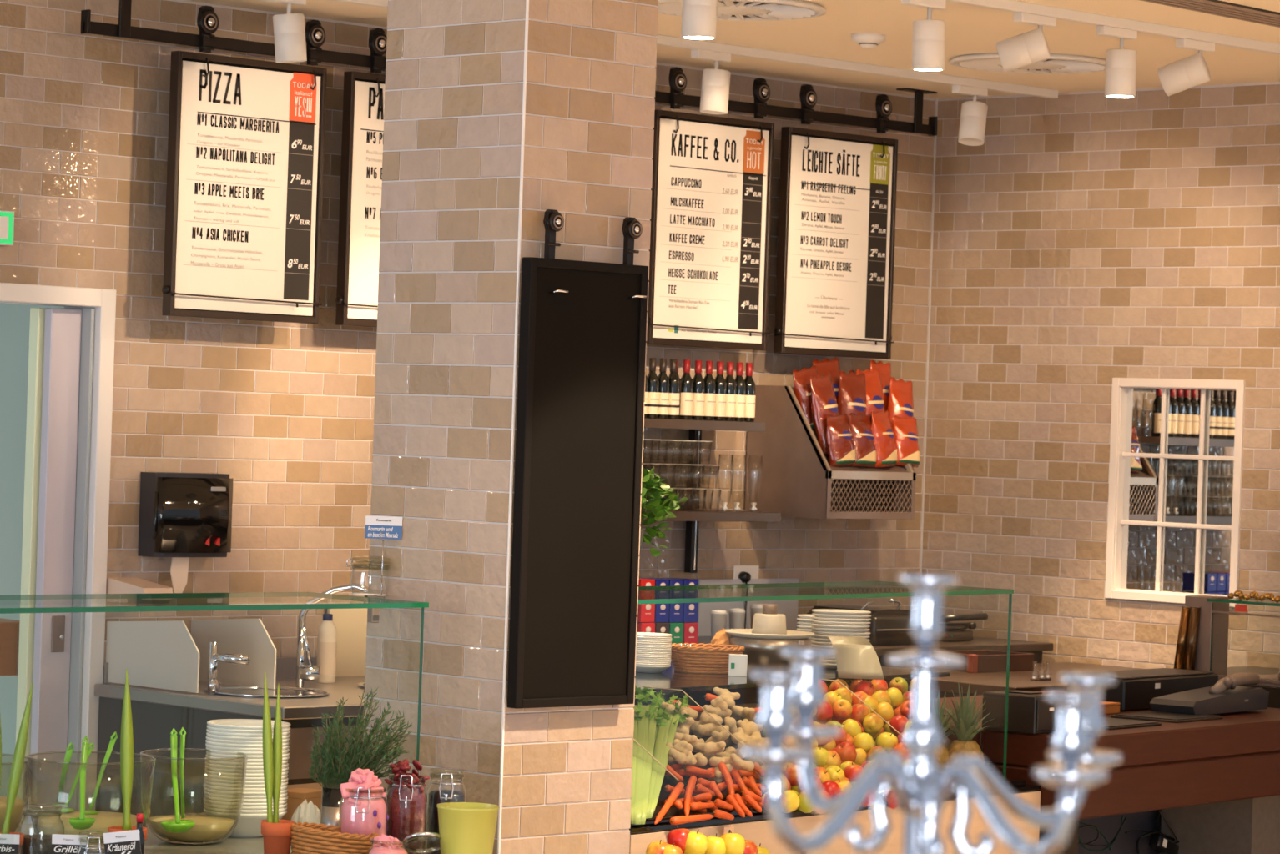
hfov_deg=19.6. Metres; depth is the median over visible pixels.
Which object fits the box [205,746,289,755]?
porcelain bowl
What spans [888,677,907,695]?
apple
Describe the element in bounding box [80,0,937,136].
rail
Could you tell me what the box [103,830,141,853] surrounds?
label card
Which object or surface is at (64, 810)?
spoon bowl
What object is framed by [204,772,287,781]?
porcelain bowl
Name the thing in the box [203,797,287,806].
porcelain bowl
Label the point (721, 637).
sack
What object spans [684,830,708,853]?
apple
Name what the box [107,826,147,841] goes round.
terracotta pot
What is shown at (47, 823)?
glass bowl
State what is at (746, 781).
carrot
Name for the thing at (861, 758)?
apple
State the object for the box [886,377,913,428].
coffee bag
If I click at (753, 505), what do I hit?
flute
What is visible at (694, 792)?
carrot
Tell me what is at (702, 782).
carrot
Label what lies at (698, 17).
spotlight
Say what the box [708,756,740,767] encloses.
ginger root
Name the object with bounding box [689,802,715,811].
carrot
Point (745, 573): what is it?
wall socket
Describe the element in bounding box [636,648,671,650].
plate
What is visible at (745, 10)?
ceiling vent
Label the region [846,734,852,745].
apple
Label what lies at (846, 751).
apple
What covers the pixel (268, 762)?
server
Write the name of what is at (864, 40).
smoke detector
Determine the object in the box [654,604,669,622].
box
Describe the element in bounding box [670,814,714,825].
carrot
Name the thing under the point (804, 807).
apple
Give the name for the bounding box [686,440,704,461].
tumbler
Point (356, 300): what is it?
menu board
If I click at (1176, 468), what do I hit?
mirror
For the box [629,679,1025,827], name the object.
tray
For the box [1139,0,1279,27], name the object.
ceiling vent
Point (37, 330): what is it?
door frame
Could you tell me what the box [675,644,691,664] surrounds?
cutlery
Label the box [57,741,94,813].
ladle
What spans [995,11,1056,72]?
spotlight
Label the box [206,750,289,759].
porcelain bowl
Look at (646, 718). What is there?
head
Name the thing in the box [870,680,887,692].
apple
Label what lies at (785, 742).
apple
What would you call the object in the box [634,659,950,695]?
countertop
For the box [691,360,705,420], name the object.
wine bottle
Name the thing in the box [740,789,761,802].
carrot
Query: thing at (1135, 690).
drawer
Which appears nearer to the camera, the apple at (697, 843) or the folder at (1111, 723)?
the apple at (697, 843)
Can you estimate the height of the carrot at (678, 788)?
0.084 m
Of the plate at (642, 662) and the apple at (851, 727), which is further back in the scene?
the plate at (642, 662)
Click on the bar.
(788, 608)
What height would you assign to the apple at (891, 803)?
0.062 m
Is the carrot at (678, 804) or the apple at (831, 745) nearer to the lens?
the carrot at (678, 804)
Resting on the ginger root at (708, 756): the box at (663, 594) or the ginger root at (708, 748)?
the ginger root at (708, 748)
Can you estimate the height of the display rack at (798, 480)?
0.503 m
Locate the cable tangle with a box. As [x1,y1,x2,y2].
[1078,810,1179,853]
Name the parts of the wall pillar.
corner trim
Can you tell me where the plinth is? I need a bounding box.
[1096,666,1279,708]
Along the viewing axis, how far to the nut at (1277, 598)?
12.89 m
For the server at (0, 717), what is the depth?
8.36 m
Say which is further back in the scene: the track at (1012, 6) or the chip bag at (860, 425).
the chip bag at (860, 425)
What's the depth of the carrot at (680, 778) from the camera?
9.92 m
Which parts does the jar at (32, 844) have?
lid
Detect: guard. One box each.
[0,592,428,786]
[638,581,1013,781]
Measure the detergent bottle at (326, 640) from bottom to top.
0.236 m
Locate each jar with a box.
[19,804,64,853]
[75,831,107,853]
[338,768,388,846]
[345,555,389,595]
[367,834,408,853]
[384,759,429,853]
[403,832,441,853]
[425,767,466,853]
[1030,661,1038,680]
[1038,661,1046,680]
[1043,660,1052,680]
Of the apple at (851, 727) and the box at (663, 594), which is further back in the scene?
the box at (663, 594)
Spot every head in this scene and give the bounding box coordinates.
[629,685,665,825]
[645,692,690,818]
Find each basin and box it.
[204,685,330,698]
[356,682,364,688]
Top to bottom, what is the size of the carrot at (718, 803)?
0.033 m
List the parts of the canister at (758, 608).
lid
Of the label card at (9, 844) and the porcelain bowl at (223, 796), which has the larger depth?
the porcelain bowl at (223, 796)
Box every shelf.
[0,592,428,614]
[638,581,1013,604]
[640,508,781,522]
[644,418,765,432]
[1184,594,1279,687]
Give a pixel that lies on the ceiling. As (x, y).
(969, 29)
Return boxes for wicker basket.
[290,821,379,853]
[670,643,745,674]
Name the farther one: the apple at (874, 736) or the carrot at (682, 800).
the apple at (874, 736)
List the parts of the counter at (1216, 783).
cash drawer, drawer, kick panel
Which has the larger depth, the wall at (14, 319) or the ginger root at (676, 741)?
the wall at (14, 319)
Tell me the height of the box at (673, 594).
0.078 m
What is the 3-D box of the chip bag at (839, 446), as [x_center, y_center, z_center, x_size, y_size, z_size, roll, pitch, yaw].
[0.772,0.051,14.274,0.092,0.207,0.144,2,0,37]
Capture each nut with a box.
[1227,593,1234,599]
[1233,590,1241,597]
[1238,591,1243,599]
[1241,594,1249,599]
[1249,590,1256,598]
[1254,592,1259,600]
[1259,594,1264,601]
[1263,593,1271,599]
[1269,593,1274,601]
[1274,595,1279,603]
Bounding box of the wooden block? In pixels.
[1100,701,1120,715]
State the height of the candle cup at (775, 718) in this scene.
0.055 m
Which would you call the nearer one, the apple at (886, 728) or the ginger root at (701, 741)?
the ginger root at (701, 741)
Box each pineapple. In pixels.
[934,690,960,773]
[938,682,992,784]
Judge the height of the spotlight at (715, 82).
0.218 m
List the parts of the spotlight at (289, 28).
stem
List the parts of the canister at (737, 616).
lid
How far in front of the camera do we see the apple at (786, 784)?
10.11 m
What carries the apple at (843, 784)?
in the tray
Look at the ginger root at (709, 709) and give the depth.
10.42 m
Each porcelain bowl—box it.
[203,783,287,792]
[203,790,287,799]
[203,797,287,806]
[203,801,287,810]
[203,805,287,814]
[203,808,287,838]
[204,757,288,766]
[204,761,288,770]
[204,768,288,777]
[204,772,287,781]
[204,776,288,785]
[204,779,287,788]
[204,786,287,796]
[204,794,287,803]
[205,740,289,748]
[205,743,289,751]
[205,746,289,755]
[205,754,289,762]
[205,765,288,774]
[206,719,290,730]
[206,725,290,733]
[206,728,290,737]
[206,732,290,740]
[206,735,289,744]
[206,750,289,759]
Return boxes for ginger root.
[659,701,687,715]
[665,740,692,763]
[668,748,696,765]
[671,745,692,765]
[672,739,680,745]
[673,700,698,719]
[673,732,697,746]
[675,717,694,734]
[685,750,695,765]
[687,717,705,738]
[692,738,704,752]
[692,753,707,767]
[694,741,725,753]
[695,723,717,735]
[698,750,715,762]
[700,711,722,725]
[700,725,729,735]
[702,705,731,720]
[705,730,730,743]
[707,764,733,784]
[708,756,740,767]
[709,696,728,711]
[713,687,740,708]
[715,746,737,757]
[723,717,737,737]
[730,705,755,721]
[730,727,750,744]
[730,753,754,771]
[736,720,761,732]
[736,737,764,759]
[737,719,760,733]
[739,722,758,735]
[745,731,760,739]
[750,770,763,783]
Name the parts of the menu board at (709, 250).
retaining rod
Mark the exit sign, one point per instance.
(7, 218)
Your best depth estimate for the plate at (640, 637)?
11.16 m
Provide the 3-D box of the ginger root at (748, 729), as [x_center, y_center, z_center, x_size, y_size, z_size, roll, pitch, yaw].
[0.297,0.857,10.411,0.058,0.054,0.063,2,0,-34]
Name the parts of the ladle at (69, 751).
handle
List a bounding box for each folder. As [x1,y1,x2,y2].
[1103,717,1161,730]
[1110,711,1222,723]
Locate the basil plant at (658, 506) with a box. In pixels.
[640,466,688,557]
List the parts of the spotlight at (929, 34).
stem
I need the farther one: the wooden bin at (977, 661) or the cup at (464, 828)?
the wooden bin at (977, 661)
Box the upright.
[684,429,701,573]
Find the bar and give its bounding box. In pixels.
[696,579,1053,668]
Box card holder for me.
[364,515,402,596]
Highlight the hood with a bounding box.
[809,604,912,616]
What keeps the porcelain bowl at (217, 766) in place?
on the porcelain bowl at (214, 769)
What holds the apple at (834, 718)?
in the tray
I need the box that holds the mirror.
[1104,377,1245,607]
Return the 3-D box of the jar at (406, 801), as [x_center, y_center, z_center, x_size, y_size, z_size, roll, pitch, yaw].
[-0.550,0.906,8.703,0.106,0.255,0.099,2,0,42]
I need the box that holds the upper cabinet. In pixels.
[0,618,20,676]
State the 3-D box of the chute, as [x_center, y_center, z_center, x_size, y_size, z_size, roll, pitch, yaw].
[0.646,0.697,11.174,0.171,0.130,0.160,2,0,0]
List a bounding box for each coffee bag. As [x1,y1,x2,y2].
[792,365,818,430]
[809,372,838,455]
[812,357,840,404]
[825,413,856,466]
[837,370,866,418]
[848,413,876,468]
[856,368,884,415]
[870,359,891,411]
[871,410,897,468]
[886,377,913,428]
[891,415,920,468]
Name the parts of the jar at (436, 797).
lid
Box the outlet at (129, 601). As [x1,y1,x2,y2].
[127,599,171,604]
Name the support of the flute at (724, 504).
on the wall shelf at (685, 515)
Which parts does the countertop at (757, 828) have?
panel, panel, panel, panel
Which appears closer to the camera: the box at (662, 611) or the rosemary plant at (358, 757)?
the rosemary plant at (358, 757)
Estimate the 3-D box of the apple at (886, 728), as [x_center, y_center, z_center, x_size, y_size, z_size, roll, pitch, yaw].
[0.751,0.896,10.993,0.058,0.063,0.060,2,0,41]
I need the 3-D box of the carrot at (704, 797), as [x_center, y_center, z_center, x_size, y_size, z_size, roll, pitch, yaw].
[0.165,0.982,9.858,0.062,0.023,0.022,2,0,-34]
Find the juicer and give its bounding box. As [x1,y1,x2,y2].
[725,604,814,670]
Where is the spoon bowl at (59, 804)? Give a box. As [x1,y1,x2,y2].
[50,803,65,808]
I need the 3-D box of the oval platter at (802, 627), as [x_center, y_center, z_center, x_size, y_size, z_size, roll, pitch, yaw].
[0.579,0.649,11.943,0.129,0.018,0.129,2,0,-45]
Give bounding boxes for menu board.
[161,5,327,323]
[335,27,387,327]
[645,66,774,350]
[773,84,897,359]
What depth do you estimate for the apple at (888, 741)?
10.76 m
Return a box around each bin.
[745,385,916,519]
[937,650,1034,673]
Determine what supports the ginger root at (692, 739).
on the ginger root at (674, 762)
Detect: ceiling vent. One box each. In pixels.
[656,0,826,20]
[949,52,1105,74]
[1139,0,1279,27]
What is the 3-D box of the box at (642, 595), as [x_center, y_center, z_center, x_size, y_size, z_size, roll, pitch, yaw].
[-0.016,0.597,13.656,0.072,0.077,0.131,2,0,-45]
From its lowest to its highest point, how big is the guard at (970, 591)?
0.583 m
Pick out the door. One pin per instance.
(62, 326)
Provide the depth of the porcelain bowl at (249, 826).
9.18 m
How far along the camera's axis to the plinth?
13.55 m
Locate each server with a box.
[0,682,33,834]
[0,716,1,790]
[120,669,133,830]
[262,672,273,823]
[272,684,282,823]
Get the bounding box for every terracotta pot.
[0,831,24,851]
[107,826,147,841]
[261,820,294,853]
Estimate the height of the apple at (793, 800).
0.063 m
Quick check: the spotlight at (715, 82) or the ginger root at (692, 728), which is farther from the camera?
the spotlight at (715, 82)
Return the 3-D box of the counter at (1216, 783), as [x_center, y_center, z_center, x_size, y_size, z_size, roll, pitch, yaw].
[1.367,1.296,12.043,1.150,0.980,1.762,2,0,38]
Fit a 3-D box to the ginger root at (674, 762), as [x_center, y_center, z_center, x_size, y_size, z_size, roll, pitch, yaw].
[0.114,0.892,10.089,0.062,0.064,0.056,2,0,-17]
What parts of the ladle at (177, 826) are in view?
handle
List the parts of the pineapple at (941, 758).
crown, crown, crown, crown, crown, crown, crown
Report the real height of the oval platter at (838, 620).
0.018 m
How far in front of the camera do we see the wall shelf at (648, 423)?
13.82 m
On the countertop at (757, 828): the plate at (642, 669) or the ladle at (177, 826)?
the plate at (642, 669)
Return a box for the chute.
[826,635,884,680]
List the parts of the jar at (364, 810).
jar glass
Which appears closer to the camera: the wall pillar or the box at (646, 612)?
the wall pillar
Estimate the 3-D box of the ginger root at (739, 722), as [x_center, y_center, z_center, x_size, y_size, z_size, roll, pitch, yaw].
[0.313,0.853,10.461,0.075,0.050,0.068,2,0,44]
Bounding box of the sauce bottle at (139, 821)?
[136,813,144,853]
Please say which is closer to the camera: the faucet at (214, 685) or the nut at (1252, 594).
the faucet at (214, 685)
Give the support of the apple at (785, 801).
in the tray
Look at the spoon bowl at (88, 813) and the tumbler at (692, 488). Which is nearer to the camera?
the spoon bowl at (88, 813)
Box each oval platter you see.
[796,618,813,623]
[796,621,812,626]
[796,624,811,629]
[796,628,812,633]
[797,614,815,619]
[810,623,870,629]
[810,626,870,633]
[810,637,870,642]
[811,609,871,615]
[811,613,871,619]
[811,616,871,622]
[811,619,871,625]
[811,629,871,636]
[811,640,832,646]
[811,644,832,647]
[812,634,870,639]
[822,663,837,669]
[823,656,836,660]
[823,660,836,664]
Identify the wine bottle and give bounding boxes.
[644,375,648,418]
[646,357,659,418]
[657,358,669,419]
[667,358,680,419]
[676,359,680,381]
[678,359,693,420]
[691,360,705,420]
[703,360,715,421]
[714,361,726,421]
[725,362,736,421]
[735,362,745,422]
[744,362,755,422]
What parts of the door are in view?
handle plate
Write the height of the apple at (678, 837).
0.073 m
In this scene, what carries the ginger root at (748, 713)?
on the tray
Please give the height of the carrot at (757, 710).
0.023 m
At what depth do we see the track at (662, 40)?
13.72 m
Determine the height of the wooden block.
0.034 m
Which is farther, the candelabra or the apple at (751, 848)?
the apple at (751, 848)
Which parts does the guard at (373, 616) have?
pane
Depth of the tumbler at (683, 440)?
13.79 m
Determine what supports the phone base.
on the counter at (1216, 783)
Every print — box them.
[318,642,337,675]
[836,449,856,461]
[857,450,876,462]
[882,448,897,461]
[901,451,920,462]
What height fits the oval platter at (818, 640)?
0.018 m
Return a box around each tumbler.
[643,438,660,463]
[643,463,661,474]
[648,439,654,461]
[650,439,668,463]
[657,439,675,461]
[657,463,675,488]
[665,439,683,463]
[665,464,683,484]
[672,439,690,463]
[672,463,690,488]
[674,488,692,509]
[679,440,697,463]
[680,463,697,487]
[681,488,699,511]
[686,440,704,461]
[687,464,705,488]
[689,488,706,512]
[694,440,712,464]
[694,465,711,488]
[695,488,713,511]
[701,464,720,486]
[703,488,721,512]
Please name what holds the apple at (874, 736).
in the tray
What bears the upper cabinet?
attached to the wall at (284, 410)
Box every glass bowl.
[0,753,28,832]
[27,750,156,853]
[140,748,247,845]
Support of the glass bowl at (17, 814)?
on the countertop at (153, 845)
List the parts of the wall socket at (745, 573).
plate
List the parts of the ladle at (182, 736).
handle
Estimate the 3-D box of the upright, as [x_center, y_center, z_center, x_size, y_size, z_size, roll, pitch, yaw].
[0.203,0.281,14.203,0.036,0.552,0.040,2,0,-45]
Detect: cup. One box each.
[436,802,498,853]
[748,668,806,750]
[778,645,836,728]
[897,574,958,650]
[1043,689,1102,771]
[1058,672,1116,755]
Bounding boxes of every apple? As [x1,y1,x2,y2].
[645,840,669,853]
[663,843,682,853]
[666,826,690,853]
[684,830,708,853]
[705,833,725,853]
[720,830,745,853]
[743,840,757,853]
[756,843,770,853]
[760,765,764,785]
[763,796,786,811]
[782,740,795,745]
[784,776,788,791]
[784,790,800,813]
[785,765,800,786]
[791,708,796,717]
[791,785,801,793]
[796,791,813,813]
[800,776,821,791]
[812,717,831,724]
[813,741,817,747]
[813,745,828,767]
[814,701,832,723]
[815,766,830,783]
[816,739,831,746]
[817,738,836,750]
[821,680,828,695]
[821,781,840,797]
[822,791,831,797]
[825,691,841,706]
[825,750,841,766]
[826,720,841,726]
[826,765,845,781]
[828,679,849,692]
[831,699,852,720]
[831,715,851,725]
[832,725,846,748]
[833,687,851,704]
[835,778,850,792]
[836,741,856,762]
[838,760,856,771]
[841,719,861,738]
[843,762,862,782]
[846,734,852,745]
[848,679,866,693]
[851,691,867,706]
[851,702,870,725]
[852,732,873,754]
[853,680,875,695]
[853,748,866,765]
[856,720,863,732]
[861,760,869,769]
[861,790,873,806]
[862,713,883,734]
[863,695,878,713]
[863,727,883,740]
[866,733,876,747]
[866,745,886,760]
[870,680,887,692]
[871,690,891,704]
[875,701,894,723]
[876,732,897,751]
[883,719,897,737]
[885,687,902,709]
[886,791,897,809]
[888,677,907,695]
[888,715,908,735]
[892,742,909,760]
[893,705,901,716]
[897,732,903,743]
[899,700,912,720]
[902,690,912,702]
[909,678,915,691]
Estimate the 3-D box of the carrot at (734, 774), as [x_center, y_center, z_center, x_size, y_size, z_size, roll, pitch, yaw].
[0.267,0.956,10.073,0.023,0.069,0.117,2,0,-26]
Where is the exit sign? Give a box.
[0,210,14,245]
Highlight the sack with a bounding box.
[707,628,731,659]
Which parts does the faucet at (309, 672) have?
lever, lever, spout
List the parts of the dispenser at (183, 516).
lever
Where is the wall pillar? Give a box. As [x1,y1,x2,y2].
[362,0,658,853]
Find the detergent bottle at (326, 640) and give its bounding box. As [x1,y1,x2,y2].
[316,614,337,683]
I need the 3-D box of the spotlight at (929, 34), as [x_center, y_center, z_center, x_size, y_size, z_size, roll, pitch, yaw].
[0.866,-1.208,11.389,0.170,0.222,0.100,2,0,-45]
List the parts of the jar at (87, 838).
lid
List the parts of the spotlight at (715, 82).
stem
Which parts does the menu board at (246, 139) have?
retaining rod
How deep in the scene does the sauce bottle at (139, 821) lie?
8.30 m
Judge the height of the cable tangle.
0.165 m
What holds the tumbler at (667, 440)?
on the sheet at (643, 462)
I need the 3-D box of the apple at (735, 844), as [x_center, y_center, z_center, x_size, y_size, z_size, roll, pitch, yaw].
[0.236,1.080,9.581,0.071,0.078,0.071,2,0,12]
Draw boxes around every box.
[282,788,322,821]
[636,604,655,622]
[636,622,655,633]
[637,579,655,599]
[638,578,669,599]
[650,622,669,634]
[652,578,683,599]
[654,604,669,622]
[664,622,683,644]
[666,578,698,599]
[668,603,683,622]
[678,622,698,644]
[682,603,698,622]
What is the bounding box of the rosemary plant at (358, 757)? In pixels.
[308,688,412,826]
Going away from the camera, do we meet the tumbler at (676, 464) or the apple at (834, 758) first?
the apple at (834, 758)
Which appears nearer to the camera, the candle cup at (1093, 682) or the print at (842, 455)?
the candle cup at (1093, 682)
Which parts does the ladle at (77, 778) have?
handle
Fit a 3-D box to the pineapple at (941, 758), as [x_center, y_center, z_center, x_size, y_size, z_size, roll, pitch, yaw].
[0.873,0.936,10.970,0.149,0.313,0.154,2,0,-23]
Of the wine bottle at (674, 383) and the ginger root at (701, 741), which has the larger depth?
the wine bottle at (674, 383)
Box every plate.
[635,645,671,649]
[635,651,671,655]
[635,654,671,656]
[635,655,670,658]
[635,657,671,660]
[635,660,671,662]
[635,661,670,664]
[635,663,670,665]
[635,665,670,673]
[636,632,671,637]
[636,636,671,639]
[636,638,671,641]
[636,640,671,643]
[636,642,671,645]
[636,644,671,647]
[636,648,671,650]
[636,650,671,652]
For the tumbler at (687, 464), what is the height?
0.086 m
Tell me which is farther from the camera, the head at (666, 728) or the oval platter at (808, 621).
the oval platter at (808, 621)
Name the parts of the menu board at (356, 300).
retaining rod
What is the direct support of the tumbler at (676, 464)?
on the sheet at (682, 487)
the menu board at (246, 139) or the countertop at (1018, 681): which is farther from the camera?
the countertop at (1018, 681)
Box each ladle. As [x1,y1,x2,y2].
[50,742,74,808]
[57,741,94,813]
[68,735,95,830]
[85,731,117,815]
[160,728,195,833]
[179,727,192,821]
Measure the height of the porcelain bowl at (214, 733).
0.066 m
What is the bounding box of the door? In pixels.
[28,307,81,824]
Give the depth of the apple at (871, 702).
10.99 m
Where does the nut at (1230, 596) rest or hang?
on the shelf at (1212, 642)
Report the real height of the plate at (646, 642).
0.024 m
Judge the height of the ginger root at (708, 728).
0.038 m
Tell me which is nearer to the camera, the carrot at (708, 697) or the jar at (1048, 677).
the carrot at (708, 697)
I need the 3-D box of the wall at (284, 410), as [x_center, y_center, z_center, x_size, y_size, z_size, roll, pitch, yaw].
[-1.405,0.106,12.790,7.640,3.170,0.200,2,0,-45]
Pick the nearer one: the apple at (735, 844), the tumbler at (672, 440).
the apple at (735, 844)
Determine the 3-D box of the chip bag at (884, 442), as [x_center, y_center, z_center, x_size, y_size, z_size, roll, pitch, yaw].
[0.946,0.047,14.427,0.093,0.223,0.140,2,0,28]
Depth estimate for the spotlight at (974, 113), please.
14.25 m
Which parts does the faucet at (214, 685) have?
lever, spout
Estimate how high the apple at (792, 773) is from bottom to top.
0.062 m
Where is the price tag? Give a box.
[723,826,734,834]
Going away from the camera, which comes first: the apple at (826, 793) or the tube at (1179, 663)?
the apple at (826, 793)
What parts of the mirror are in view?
mirror pane, mirror pane, mirror pane, mirror pane, mirror pane, mirror pane, mirror pane, mirror pane, mirror pane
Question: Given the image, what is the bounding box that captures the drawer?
[1067,668,1218,711]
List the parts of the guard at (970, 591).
pane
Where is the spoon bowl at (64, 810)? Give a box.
[57,808,74,813]
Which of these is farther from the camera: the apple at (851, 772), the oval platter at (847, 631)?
the oval platter at (847, 631)
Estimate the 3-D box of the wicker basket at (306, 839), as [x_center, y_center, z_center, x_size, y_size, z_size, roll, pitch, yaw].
[-0.706,0.970,8.551,0.212,0.112,0.128,2,0,-4]
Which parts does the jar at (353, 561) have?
jar glass, lid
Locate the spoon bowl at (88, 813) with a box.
[85,811,99,815]
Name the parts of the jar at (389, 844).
jar glass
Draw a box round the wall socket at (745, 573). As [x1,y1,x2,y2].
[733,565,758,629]
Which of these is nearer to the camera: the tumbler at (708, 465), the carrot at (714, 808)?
the carrot at (714, 808)
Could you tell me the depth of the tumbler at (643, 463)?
13.66 m
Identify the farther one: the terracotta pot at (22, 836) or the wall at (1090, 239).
the wall at (1090, 239)
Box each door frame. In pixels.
[0,282,115,811]
[15,307,45,824]
[60,307,95,811]
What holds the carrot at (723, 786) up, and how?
in the tray
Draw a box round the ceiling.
[184,0,1279,99]
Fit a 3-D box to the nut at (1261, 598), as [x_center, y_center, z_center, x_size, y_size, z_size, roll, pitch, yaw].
[2.168,0.595,12.940,0.022,0.025,0.027,2,0,-31]
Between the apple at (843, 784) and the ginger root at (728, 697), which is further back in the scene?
the ginger root at (728, 697)
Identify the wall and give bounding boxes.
[0,0,935,684]
[0,302,64,796]
[921,81,1279,669]
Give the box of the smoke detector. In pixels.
[851,33,886,48]
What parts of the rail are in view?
ceiling plate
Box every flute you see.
[717,454,733,512]
[730,454,745,512]
[745,455,762,512]
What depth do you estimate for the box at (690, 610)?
13.77 m
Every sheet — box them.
[643,462,730,465]
[655,486,731,489]
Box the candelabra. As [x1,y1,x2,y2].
[737,574,1122,853]
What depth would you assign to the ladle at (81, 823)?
8.60 m
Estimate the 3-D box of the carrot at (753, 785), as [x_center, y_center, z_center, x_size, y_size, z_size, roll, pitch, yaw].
[0.309,0.975,10.080,0.023,0.049,0.071,2,0,-24]
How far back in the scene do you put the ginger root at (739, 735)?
10.31 m
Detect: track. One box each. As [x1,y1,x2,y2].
[328,0,1058,98]
[946,0,1279,55]
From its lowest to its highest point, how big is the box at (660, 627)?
0.089 m
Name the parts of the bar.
splash panel, splash panel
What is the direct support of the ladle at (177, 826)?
in the glass bowl at (206, 829)
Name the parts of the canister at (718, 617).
lid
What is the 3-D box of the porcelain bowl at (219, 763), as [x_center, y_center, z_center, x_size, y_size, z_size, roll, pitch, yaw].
[-0.982,0.860,9.253,0.208,0.066,0.208,2,0,-45]
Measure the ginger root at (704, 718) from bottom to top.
0.039 m
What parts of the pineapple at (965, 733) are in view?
crown, crown, crown, crown, crown, crown, crown, crown, crown, crown, crown, crown, crown, crown, crown, crown, crown, crown, crown, crown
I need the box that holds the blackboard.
[507,209,648,709]
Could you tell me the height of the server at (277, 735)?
0.342 m
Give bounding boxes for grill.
[936,613,987,641]
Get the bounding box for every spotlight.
[259,0,307,62]
[680,0,717,40]
[690,49,730,114]
[900,0,946,70]
[952,85,987,146]
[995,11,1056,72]
[1095,25,1137,98]
[1157,38,1214,95]
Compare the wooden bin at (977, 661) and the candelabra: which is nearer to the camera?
the candelabra
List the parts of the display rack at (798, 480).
panel, post, rail, panel, panel, post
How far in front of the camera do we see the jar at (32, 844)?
8.37 m
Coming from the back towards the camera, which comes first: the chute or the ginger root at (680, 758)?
the chute
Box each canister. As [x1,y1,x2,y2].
[710,609,727,641]
[729,608,745,629]
[750,604,762,629]
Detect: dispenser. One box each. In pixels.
[105,577,172,604]
[137,472,233,593]
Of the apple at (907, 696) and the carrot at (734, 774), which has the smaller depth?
the carrot at (734, 774)
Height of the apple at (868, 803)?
0.065 m
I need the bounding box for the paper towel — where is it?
[170,557,189,593]
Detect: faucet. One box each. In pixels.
[207,641,250,695]
[295,583,367,687]
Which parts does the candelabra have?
arm, arm, stem, arm, arm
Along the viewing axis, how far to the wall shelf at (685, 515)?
13.88 m
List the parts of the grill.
plate, handle, knob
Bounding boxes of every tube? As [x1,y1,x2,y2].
[1173,605,1189,670]
[1184,605,1200,670]
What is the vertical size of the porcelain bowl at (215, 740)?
0.066 m
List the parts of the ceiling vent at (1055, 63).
blade, blade, blade, blade, blade, blade, blade, blade, blade, blade, blade, blade, blade, blade, blade, blade, blade, blade, blade, blade, blade, blade, blade, blade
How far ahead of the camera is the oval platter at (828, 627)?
11.65 m
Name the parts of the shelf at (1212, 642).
corner post, pane, pane, rail, rail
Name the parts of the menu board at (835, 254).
retaining rod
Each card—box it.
[0,834,20,853]
[51,834,86,853]
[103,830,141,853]
[728,654,747,676]
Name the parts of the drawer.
lid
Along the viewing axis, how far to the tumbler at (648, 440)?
13.63 m
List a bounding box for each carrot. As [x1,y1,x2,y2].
[654,782,684,825]
[664,763,684,776]
[664,785,674,793]
[665,765,683,781]
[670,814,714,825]
[674,800,683,810]
[675,769,689,776]
[676,796,695,806]
[684,765,712,776]
[684,776,696,816]
[685,786,702,795]
[688,705,703,713]
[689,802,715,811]
[693,792,712,801]
[695,773,715,779]
[695,784,715,796]
[695,801,706,813]
[696,778,710,787]
[704,693,717,701]
[705,801,717,811]
[706,767,715,773]
[709,781,722,799]
[712,810,734,820]
[713,799,733,811]
[716,779,736,791]
[717,762,735,796]
[725,784,747,791]
[726,795,745,817]
[730,767,746,791]
[733,793,752,817]
[737,787,754,793]
[738,770,753,777]
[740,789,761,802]
[741,776,750,786]
[743,794,761,812]
[746,801,763,808]
[747,776,761,796]
[751,771,760,781]
[753,707,760,714]
[753,763,764,777]
[757,785,764,793]
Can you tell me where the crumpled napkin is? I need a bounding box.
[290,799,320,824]
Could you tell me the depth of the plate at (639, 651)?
11.16 m
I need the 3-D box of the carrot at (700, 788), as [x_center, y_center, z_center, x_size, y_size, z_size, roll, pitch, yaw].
[0.173,0.969,9.908,0.060,0.036,0.022,2,0,-27]
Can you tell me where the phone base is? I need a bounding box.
[1149,672,1269,715]
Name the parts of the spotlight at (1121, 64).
stem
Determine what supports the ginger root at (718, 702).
on the ginger root at (709, 709)
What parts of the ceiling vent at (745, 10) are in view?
blade, blade, blade, blade, blade, blade, blade, blade, blade, blade, blade, blade, blade, blade, blade, blade, blade, blade, blade, blade, blade, blade, blade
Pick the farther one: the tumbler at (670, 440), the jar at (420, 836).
the tumbler at (670, 440)
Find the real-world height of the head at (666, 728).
0.273 m
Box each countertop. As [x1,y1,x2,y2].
[15,812,292,853]
[94,675,365,720]
[287,659,1041,853]
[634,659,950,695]
[697,636,1053,655]
[908,662,1141,695]
[908,662,1141,751]
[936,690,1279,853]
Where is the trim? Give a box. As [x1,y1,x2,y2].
[919,99,937,574]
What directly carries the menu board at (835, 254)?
hanging from the rail
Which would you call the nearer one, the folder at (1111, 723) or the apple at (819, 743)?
the apple at (819, 743)
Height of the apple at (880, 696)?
0.064 m
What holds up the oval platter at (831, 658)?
on the oval platter at (828, 662)

